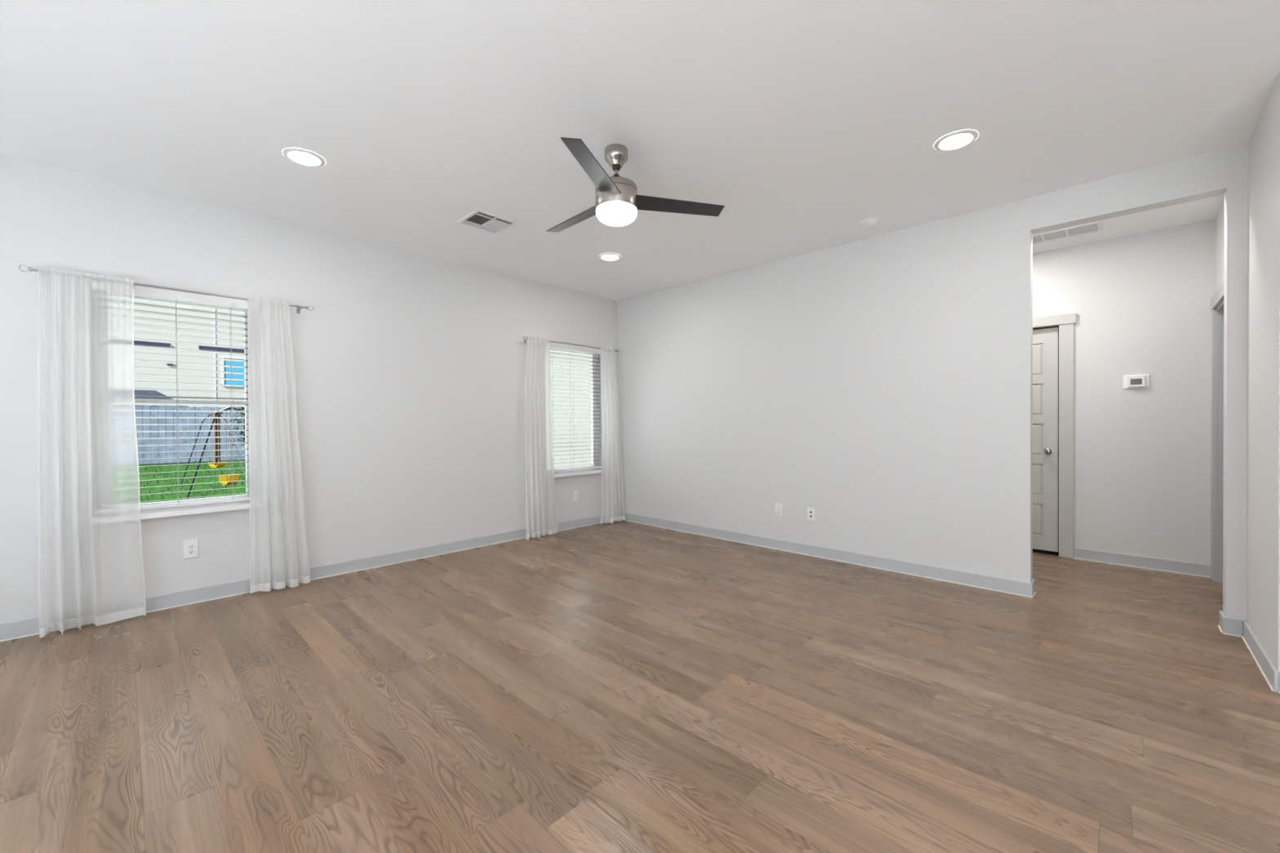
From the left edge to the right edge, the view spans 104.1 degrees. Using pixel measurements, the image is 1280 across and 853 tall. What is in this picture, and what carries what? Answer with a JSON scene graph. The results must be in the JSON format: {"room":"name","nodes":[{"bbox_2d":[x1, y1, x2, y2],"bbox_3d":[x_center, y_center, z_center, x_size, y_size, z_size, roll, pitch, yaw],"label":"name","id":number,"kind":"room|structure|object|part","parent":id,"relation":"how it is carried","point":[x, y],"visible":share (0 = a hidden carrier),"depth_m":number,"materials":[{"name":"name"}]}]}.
{"room":"empty living room","nodes":[
{"label":"empty living room","id":0,"kind":"room"},
{"bbox_2d":[0,154,617,624],"bbox_3d":[-3.108,-0.119,3.437,0.160,2.840,8.000,0,1,44],"label":"wall","id":1,"kind":"structure","parent":0,"point":[410,367],"depth_m":4.02,"materials":[{"name":"white paint"}]},
{"bbox_2d":[18,265,313,313],"bbox_3d":[-3.018,-0.893,3.334,0.108,0.060,1.422,0,1,44],"label":"curtain rod","id":2,"kind":"object","parent":1,"relation":"attached to","point":[22,268],"visible":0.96,"depth_m":3.29,"materials":[{"name":"grey metal"}]},
{"bbox_2d":[37,266,146,637],"bbox_3d":[-3.273,0.140,2.987,0.113,2.114,0.430,0,1,42],"label":"sheer curtain","id":3,"kind":"object","parent":2,"relation":"hanging from","point":[91,561],"visible":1,"depth_m":2.98,"materials":[{"name":"white fabric"}]},
{"bbox_2d":[247,295,310,593],"bbox_3d":[-2.634,0.130,3.643,0.118,2.110,0.360,0,1,44],"label":"sheer curtain","id":4,"kind":"object","parent":2,"relation":"hanging from","point":[279,553],"visible":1,"depth_m":3.61,"materials":[{"name":"white fabric"}]},
{"bbox_2d":[182,538,198,559],"bbox_3d":[-3.044,0.829,3.382,0.010,0.124,0.078,0,1,44],"label":"wall outlet","id":5,"kind":"object","parent":1,"relation":"attached to","point":[190,547],"visible":1,"depth_m":3.38,"materials":[{"name":"white plastic"}]},
{"bbox_2d":[187,549,194,554],"bbox_3d":[-3.042,0.848,3.380,0.003,0.033,0.033,0,1,44],"label":"receptacle","id":6,"kind":"object","parent":5,"relation":"attached to","point":[189,551],"depth_m":3.38,"materials":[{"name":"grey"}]},
{"bbox_2d":[187,543,194,548],"bbox_3d":[-3.042,0.809,3.380,0.003,0.033,0.033,0,1,44],"label":"receptacle","id":7,"kind":"object","parent":5,"relation":"attached to","point":[189,545],"depth_m":3.38,"materials":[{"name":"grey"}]},
{"bbox_2d":[133,295,249,519],"bbox_3d":[-3.101,-0.167,3.388,0.233,1.513,0.850,0,1,44],"label":"window","id":8,"kind":"structure","parent":1,"relation":"in","point":[243,504],"depth_m":3.47,"materials":[{"name":"white plastic"}]},
{"bbox_3d":[-3.159,-0.164,3.444,0.036,0.040,0.690,0,1,44],"label":"meeting rail","id":9,"kind":"part","parent":8,"relation":"part of","materials":[{"name":"white plastic"}]},
{"bbox_2d":[133,284,249,510],"bbox_3d":[-3.107,-0.191,3.394,0.055,1.460,0.830,0,1,44],"label":"window blind","id":10,"kind":"object","parent":8,"relation":"attached to","point":[139,291],"visible":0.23,"depth_m":3.42,"materials":[{"name":"white plastic"}]},
{"bbox_3d":[-3.128,-0.169,3.372,0.055,1.400,0.002,0,1,44],"label":"ladder cord","id":11,"kind":"part","parent":10,"relation":"part of","materials":[{"name":"white fabric"}]},
{"bbox_3d":[-3.104,0.528,3.399,0.050,0.022,0.830,0,1,44],"label":"rail","id":12,"kind":"part","parent":10,"relation":"part of","materials":[{"name":"white plastic"}]},
{"bbox_3d":[-2.929,-0.171,3.579,0.055,1.400,0.002,0,1,44],"label":"ladder cord","id":13,"kind":"part","parent":10,"relation":"part of","materials":[{"name":"white fabric"}]},
{"bbox_3d":[-3.073,0.571,3.370,0.167,0.036,0.846,0,1,44],"label":"sill","id":14,"kind":"part","parent":8,"relation":"part of","materials":[{"name":"white paint"}]},
{"bbox_2d":[0,515,599,641],"bbox_3d":[-3.037,1.155,3.384,0.018,0.092,8.000,0,1,44],"label":"baseboard","id":15,"kind":"structure","parent":1,"relation":"attached to","point":[14,630],"depth_m":3.98,"materials":[{"name":"grey paint"}]},
{"bbox_2d":[522,336,620,352],"bbox_3d":[-0.752,-0.922,5.690,0.108,0.060,1.399,0,1,44],"label":"curtain rod","id":16,"kind":"object","parent":1,"relation":"attached to","point":[524,338],"visible":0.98,"depth_m":5.58,"materials":[{"name":"grey metal"}]},
{"bbox_2d":[524,336,558,539],"bbox_3d":[-1.044,0.112,5.298,0.090,2.114,0.421,0,1,44],"label":"sheer curtain","id":17,"kind":"object","parent":16,"relation":"hanging from","point":[541,519],"visible":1,"depth_m":5.29,"materials":[{"name":"white fabric"}]},
{"bbox_2d":[599,346,625,524],"bbox_3d":[-0.344,0.103,6.030,0.384,2.114,0.085,-1,1,-44],"label":"sheer curtain","id":18,"kind":"object","parent":16,"relation":"hanging from","point":[612,506],"visible":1,"depth_m":6.00,"materials":[{"name":"white fabric"}]},
{"bbox_2d":[550,348,600,477],"bbox_3d":[-0.768,-0.197,5.813,0.233,1.513,0.860,0,1,44],"label":"window","id":19,"kind":"structure","parent":1,"relation":"in","point":[582,472],"depth_m":6.12,"materials":[{"name":"white plastic"}]},
{"bbox_2d":[549,342,601,471],"bbox_3d":[-0.775,-0.221,5.819,0.055,1.460,0.840,0,1,44],"label":"window blind","id":20,"kind":"object","parent":19,"relation":"attached to","point":[570,348],"visible":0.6,"depth_m":5.83,"materials":[{"name":"white plastic"}]},
{"bbox_3d":[-0.792,-0.198,5.801,0.055,1.400,0.002,0,1,44],"label":"ladder cord","id":21,"kind":"part","parent":20,"relation":"part of","materials":[{"name":"white fabric"}]},
{"bbox_3d":[-0.771,0.498,5.824,0.050,0.022,0.840,0,1,44],"label":"rail","id":22,"kind":"part","parent":20,"relation":"part of","materials":[{"name":"white plastic"}]},
{"bbox_3d":[-0.549,-0.202,6.053,0.055,1.400,0.002,0,1,44],"label":"ladder cord","id":23,"kind":"part","parent":20,"relation":"part of","materials":[{"name":"white fabric"}]},
{"bbox_3d":[-0.741,0.541,5.795,0.167,0.036,0.856,0,1,44],"label":"sill","id":24,"kind":"part","parent":19,"relation":"part of","materials":[{"name":"white paint"}]},
{"bbox_2d":[573,489,577,501],"bbox_3d":[-0.744,0.801,5.773,0.010,0.124,0.070,0,1,44],"label":"wall outlet","id":25,"kind":"object","parent":1,"relation":"attached to","point":[575,492],"visible":1,"depth_m":5.77,"materials":[{"name":"white plastic"}]},
{"bbox_2d":[0,520,1279,852],"bbox_3d":[0.807,1.259,0.903,9.200,0.120,9.959,0,1,44],"label":"floor","id":26,"kind":"structure","parent":0,"point":[623,686],"depth_m":2.08,"materials":[{"name":"brown wood"}]},
{"bbox_2d":[0,0,1279,301],"bbox_3d":[0.702,-1.666,0.932,9.600,0.250,10.300,0,1,44],"label":"ceiling","id":27,"kind":"structure","parent":0,"point":[809,121],"depth_m":2.42,"materials":[{"name":"white paint"}]},
{"bbox_2d":[282,147,325,167],"bbox_3d":[-1.922,-1.537,2.857,0.206,0.007,0.206,0,1,44],"label":"recessed light","id":28,"kind":"object","parent":27,"relation":"in","point":[304,157],"visible":1,"depth_m":2.84,"materials":[{"name":"white plastic"}]},
{"bbox_2d":[457,208,517,234],"bbox_3d":[-1.156,-1.546,3.778,0.316,0.012,0.328,0,1,44],"label":"ceiling vent","id":29,"kind":"object","parent":27,"relation":"in","point":[477,219],"visible":1,"depth_m":3.77,"materials":[{"name":"white metal"}]},
{"bbox_2d":[599,253,621,261],"bbox_3d":[-0.276,-1.558,4.593,0.206,0.007,0.206,0,1,44],"label":"recessed light","id":30,"kind":"object","parent":27,"relation":"in","point":[606,256],"visible":1,"depth_m":4.57,"materials":[{"name":"white plastic"}]},
{"bbox_2d":[546,137,724,231],"bbox_3d":[-0.232,-1.345,2.880,1.008,0.411,1.141,0,1,44],"label":"ceiling fan","id":31,"kind":"object","parent":27,"relation":"hanging from","point":[618,202],"visible":1,"depth_m":2.74,"materials":[{"name":"silver metal"}]},
{"bbox_3d":[-0.386,-1.270,3.050,0.550,0.032,0.128,0,1,44],"label":"blade","id":32,"kind":"part","parent":31,"relation":"part of","materials":[{"name":"grey metal"}]},
{"bbox_3d":[-0.230,-1.267,2.453,0.122,0.032,0.547,0,0,16],"label":"blade","id":33,"kind":"part","parent":31,"relation":"part of","materials":[{"name":"grey metal"}]},
{"bbox_3d":[-0.131,-1.178,2.799,0.233,0.079,0.233,0,1,44],"label":"light globe","id":34,"kind":"part","parent":31,"relation":"part of","materials":[{"name":"white glass"}]},
{"bbox_3d":[0.216,-1.272,2.885,0.547,0.032,0.122,0,0,-14],"label":"blade","id":35,"kind":"part","parent":31,"relation":"part of","materials":[{"name":"black laminate"}]},
{"bbox_2d":[858,217,879,230],"bbox_3d":[1.752,-1.544,3.815,0.142,0.047,0.142,0,1,44],"label":"smoke detector","id":36,"kind":"object","parent":27,"relation":"attached to","point":[870,223],"visible":1,"depth_m":3.78,"materials":[{"name":"white plastic"}]},
{"bbox_3d":[1.752,-1.561,3.815,0.142,0.013,0.142,0,1,44],"label":"mount plate","id":37,"kind":"part","parent":36,"relation":"part of","materials":[{"name":"white plastic"}]},
{"bbox_2d":[933,129,978,151],"bbox_3d":[1.721,-1.555,2.720,0.206,0.007,0.206,0,1,44],"label":"recessed light","id":38,"kind":"object","parent":27,"relation":"in","point":[954,140],"visible":1,"depth_m":2.71,"materials":[{"name":"white plastic"}]},
{"bbox_2d":[1032,220,1102,244],"bbox_3d":[3.446,-1.571,4.059,0.460,0.012,0.250,0,1,44],"label":"ceiling vent","id":39,"kind":"object","parent":27,"relation":"in","point":[1095,226],"visible":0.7,"depth_m":4.03,"materials":[{"name":"white metal"}]},
{"bbox_2d":[617,142,1248,621],"bbox_3d":[1.525,-0.202,4.610,5.210,2.740,0.115,0,1,44],"label":"wall","id":40,"kind":"structure","parent":0,"point":[881,386],"depth_m":4.06,"materials":[{"name":"white paint"}]},
{"bbox_2d":[775,502,782,516],"bbox_3d":[1.319,0.792,4.733,0.078,0.124,0.010,0,1,44],"label":"wall outlet","id":41,"kind":"object","parent":40,"relation":"attached to","point":[779,507],"visible":1,"depth_m":4.73,"materials":[{"name":"white plastic"}]},
{"bbox_2d":[807,507,814,520],"bbox_3d":[1.546,0.794,4.511,0.072,0.112,0.016,0,1,44],"label":"cable wall plate","id":42,"kind":"object","parent":40,"relation":"attached to","point":[811,512],"visible":1,"depth_m":4.51,"materials":[{"name":"white plastic"}]},
{"bbox_2d":[622,512,1032,597],"bbox_3d":[1.210,1.122,4.836,4.100,0.092,0.018,0,1,44],"label":"baseboard","id":43,"kind":"structure","parent":40,"relation":"attached to","point":[1008,586],"depth_m":4.23,"materials":[{"name":"grey paint"}]},
{"bbox_2d":[1030,579,1035,597],"bbox_3d":[2.735,1.124,3.470,0.018,0.092,0.128,0,1,44],"label":"baseboard","id":44,"kind":"structure","parent":40,"relation":"attached to","point":[1033,582],"depth_m":3.47,"materials":[{"name":"grey paint"}]},
{"bbox_2d":[1217,610,1225,632],"bbox_3d":[3.353,1.125,2.876,0.018,0.092,0.128,0,1,44],"label":"baseboard","id":45,"kind":"structure","parent":40,"relation":"attached to","point":[1221,615],"depth_m":2.88,"materials":[{"name":"grey paint"}]},
{"bbox_2d":[1222,617,1243,637],"bbox_3d":[3.327,1.126,2.800,0.074,0.092,0.018,0,1,44],"label":"baseboard","id":46,"kind":"structure","parent":40,"relation":"attached to","point":[1233,627],"depth_m":2.80,"materials":[{"name":"grey paint"}]},
{"bbox_2d":[1032,219,1214,565],"bbox_3d":[3.436,-0.213,4.814,2.760,2.740,0.120,0,1,44],"label":"wall","id":47,"kind":"structure","parent":0,"point":[1140,303],"depth_m":4.09,"materials":[{"name":"white paint"}]},
{"bbox_2d":[1032,326,1058,555],"bbox_3d":[3.479,0.127,4.747,0.793,2.060,0.162,0,1,44],"label":"door","id":48,"kind":"structure","parent":47,"relation":"in","point":[1045,340],"depth_m":4.53,"materials":[{"name":"grey paint"}]},
{"bbox_3d":[3.678,0.223,4.493,0.062,0.062,0.071,0,1,44],"label":"knob","id":49,"kind":"part","parent":48,"relation":"part of","materials":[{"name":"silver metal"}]},
{"bbox_2d":[1032,312,1075,327],"bbox_3d":[3.439,-0.947,4.701,1.011,0.086,0.026,0,1,44],"label":"trim","id":50,"kind":"structure","parent":47,"relation":"attached to","point":[1067,318],"depth_m":4.44,"materials":[{"name":"grey paint"}]},
{"bbox_2d":[1058,323,1073,558],"bbox_3d":[3.447,0.127,4.712,0.980,2.062,0.018,0,1,44],"label":"trim","id":51,"kind":"structure","parent":47,"relation":"attached to","point":[1065,331],"depth_m":4.40,"materials":[{"name":"grey paint"}]},
{"bbox_2d":[1123,373,1149,388],"bbox_3d":[4.073,-0.370,4.095,0.156,0.113,0.030,0,1,44],"label":"thermostat","id":52,"kind":"object","parent":47,"relation":"attached to","point":[1130,381],"visible":1,"depth_m":4.08,"materials":[{"name":"white plastic"}]},
{"bbox_2d":[1073,547,1210,577],"bbox_3d":[4.092,1.113,4.103,0.797,0.092,0.018,0,1,44],"label":"baseboard","id":53,"kind":"structure","parent":47,"relation":"attached to","point":[1163,565],"depth_m":4.07,"materials":[{"name":"grey paint"}]},
{"bbox_2d":[1213,74,1279,671],"bbox_3d":[3.689,-0.201,3.016,0.120,2.740,2.360,0,1,44],"label":"wall","id":54,"kind":"structure","parent":0,"point":[1263,460],"depth_m":2.44,"materials":[{"name":"white paint"}]},
{"bbox_2d":[1210,308,1216,582],"bbox_3d":[3.975,0.144,3.398,0.018,2.040,1.100,0,1,44],"label":"trim","id":55,"kind":"structure","parent":54,"relation":"attached to","point":[1213,406],"depth_m":3.73,"materials":[{"name":"grey paint"}]},
{"bbox_2d":[1210,282,1223,311],"bbox_3d":[3.968,-0.920,3.392,0.022,0.090,1.130,0,1,44],"label":"trim","id":56,"kind":"structure","parent":54,"relation":"attached to","point":[1216,300],"depth_m":3.53,"materials":[{"name":"grey paint"}]},
{"bbox_2d":[1215,300,1223,582],"bbox_3d":[4.022,0.145,3.356,0.110,2.040,0.925,0,1,44],"label":"trim","id":57,"kind":"structure","parent":54,"relation":"attached to","point":[1220,310],"depth_m":3.70,"materials":[{"name":"grey paint"}]},
{"bbox_2d":[1241,620,1278,692],"bbox_3d":[3.091,1.129,2.496,0.018,0.092,0.783,0,1,44],"label":"baseboard","id":58,"kind":"structure","parent":54,"relation":"attached to","point":[1262,660],"depth_m":2.42,"materials":[{"name":"grey paint"}]},
{"bbox_3d":[4.333,-0.189,0.843,3.840,2.740,0.120,0,1,44],"label":"wall","id":59,"kind":"structure","parent":0,"visible":0},
{"bbox_2d":[1278,671,1279,693],"bbox_3d":[4.252,1.135,0.841,3.950,0.092,0.018,0,1,44],"label":"baseboard","id":60,"kind":"structure","parent":59,"relation":"attached to","point":[1278,671],"depth_m":2.21,"materials":[{"name":"grey paint"}]},
{"label":"outside","id":61,"kind":"structure","parent":0,"visible":0},
{"bbox_2d":[138,455,246,503],"bbox_3d":[-25.414,1.470,23.528,59.835,0.200,70.000,0,1,44],"label":"ground","id":62,"kind":"structure","parent":61,"point":[206,480],"depth_m":12.38,"materials":[{"name":"green plant"}]},
{"bbox_2d":[133,390,189,462],"bbox_3d":[-20.342,-0.053,18.942,2.500,2.860,4.650,0,1,44],"label":"garden shed","id":63,"kind":"object","parent":62,"relation":"on","point":[143,393],"visible":0.08,"depth_m":19.45,"materials":[{"name":"grey"}]},
{"bbox_2d":[133,298,244,455],"bbox_3d":[-23.635,-6.492,23.801,9.400,15.700,22.600,0,1,44],"label":"house","id":64,"kind":"structure","parent":62,"relation":"on","point":[144,371],"depth_m":21.98,"materials":[{"name":"grey"}]},
{"bbox_3d":[-18.768,-2.527,23.087,0.014,1.210,0.750,0,1,44],"label":"pane","id":65,"kind":"part","parent":64,"relation":"part of","materials":[{"name":"teal glass"}]},
{"bbox_2d":[134,405,245,464],"bbox_3d":[-15.953,0.289,19.654,0.160,2.119,21.645,0,1,44],"label":"fence","id":66,"kind":"object","parent":62,"relation":"on","point":[138,414],"visible":0.14,"depth_m":18.48,"materials":[{"name":"grey wood"}]},
{"bbox_3d":[-17.551,0.297,17.892,0.020,2.086,2.388,0,1,44],"label":"board panel","id":67,"kind":"part","parent":66,"relation":"part of","materials":[{"name":"grey wood"}]},
{"bbox_3d":[-17.577,0.275,17.916,0.049,1.590,2.400,0,1,44],"label":"rail","id":68,"kind":"part","parent":66,"relation":"part of","materials":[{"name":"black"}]},
{"bbox_3d":[-15.887,0.274,19.622,0.020,2.089,2.388,0,1,44],"label":"board panel","id":69,"kind":"part","parent":66,"relation":"part of","materials":[{"name":"grey wood"}]},
{"bbox_2d":[180,406,245,499],"bbox_3d":[-8.409,0.520,10.036,1.260,1.726,5.660,-1,1,-43],"label":"swing set","id":70,"kind":"object","parent":62,"relation":"on","point":[216,433],"visible":0.7,"depth_m":11.39,"materials":[{"name":"grey"}]},
{"bbox_3d":[-10.475,0.524,11.819,0.024,1.713,0.637,0,1,44],"label":"leg","id":71,"kind":"part","parent":70,"relation":"part of","materials":[{"name":"black metal"}]},
{"bbox_3d":[-6.776,0.535,7.803,0.024,1.713,0.637,0,1,44],"label":"leg","id":72,"kind":"part","parent":70,"relation":"part of","materials":[{"name":"black metal"}]},
{"bbox_3d":[-9.700,0.877,11.442,0.341,0.120,0.093,0,0,-22],"label":"swing seat","id":73,"kind":"part","parent":70,"relation":"part of","materials":[{"name":"yellow plastic"}]},
{"bbox_3d":[-7.045,0.913,8.555,0.071,0.181,0.275,0,1,44],"label":"swing seat","id":74,"kind":"part","parent":70,"relation":"part of","materials":[{"name":"yellow plastic"}]},
{"bbox_3d":[-10.042,0.519,12.270,0.024,1.713,0.637,0,1,44],"label":"leg","id":75,"kind":"part","parent":70,"relation":"part of","materials":[{"name":"grey metal"}]},
{"bbox_2d":[222,406,245,445],"bbox_3d":[-13.852,0.295,18.040,1.945,2.115,1.899,0,1,44],"label":"shrub","id":76,"kind":"object","parent":62,"relation":"on","point":[242,408],"visible":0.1,"depth_m":17.66,"materials":[{"name":"green plant"}]},
{"bbox_2d":[550,350,591,468],"bbox_3d":[-1.268,-0.350,9.102,5.035,3.400,0.280,0,1,44],"label":"wall","id":77,"kind":"structure","parent":62,"relation":"on","point":[583,433],"depth_m":8.86,"materials":[{"name":"grey"}]}
]}

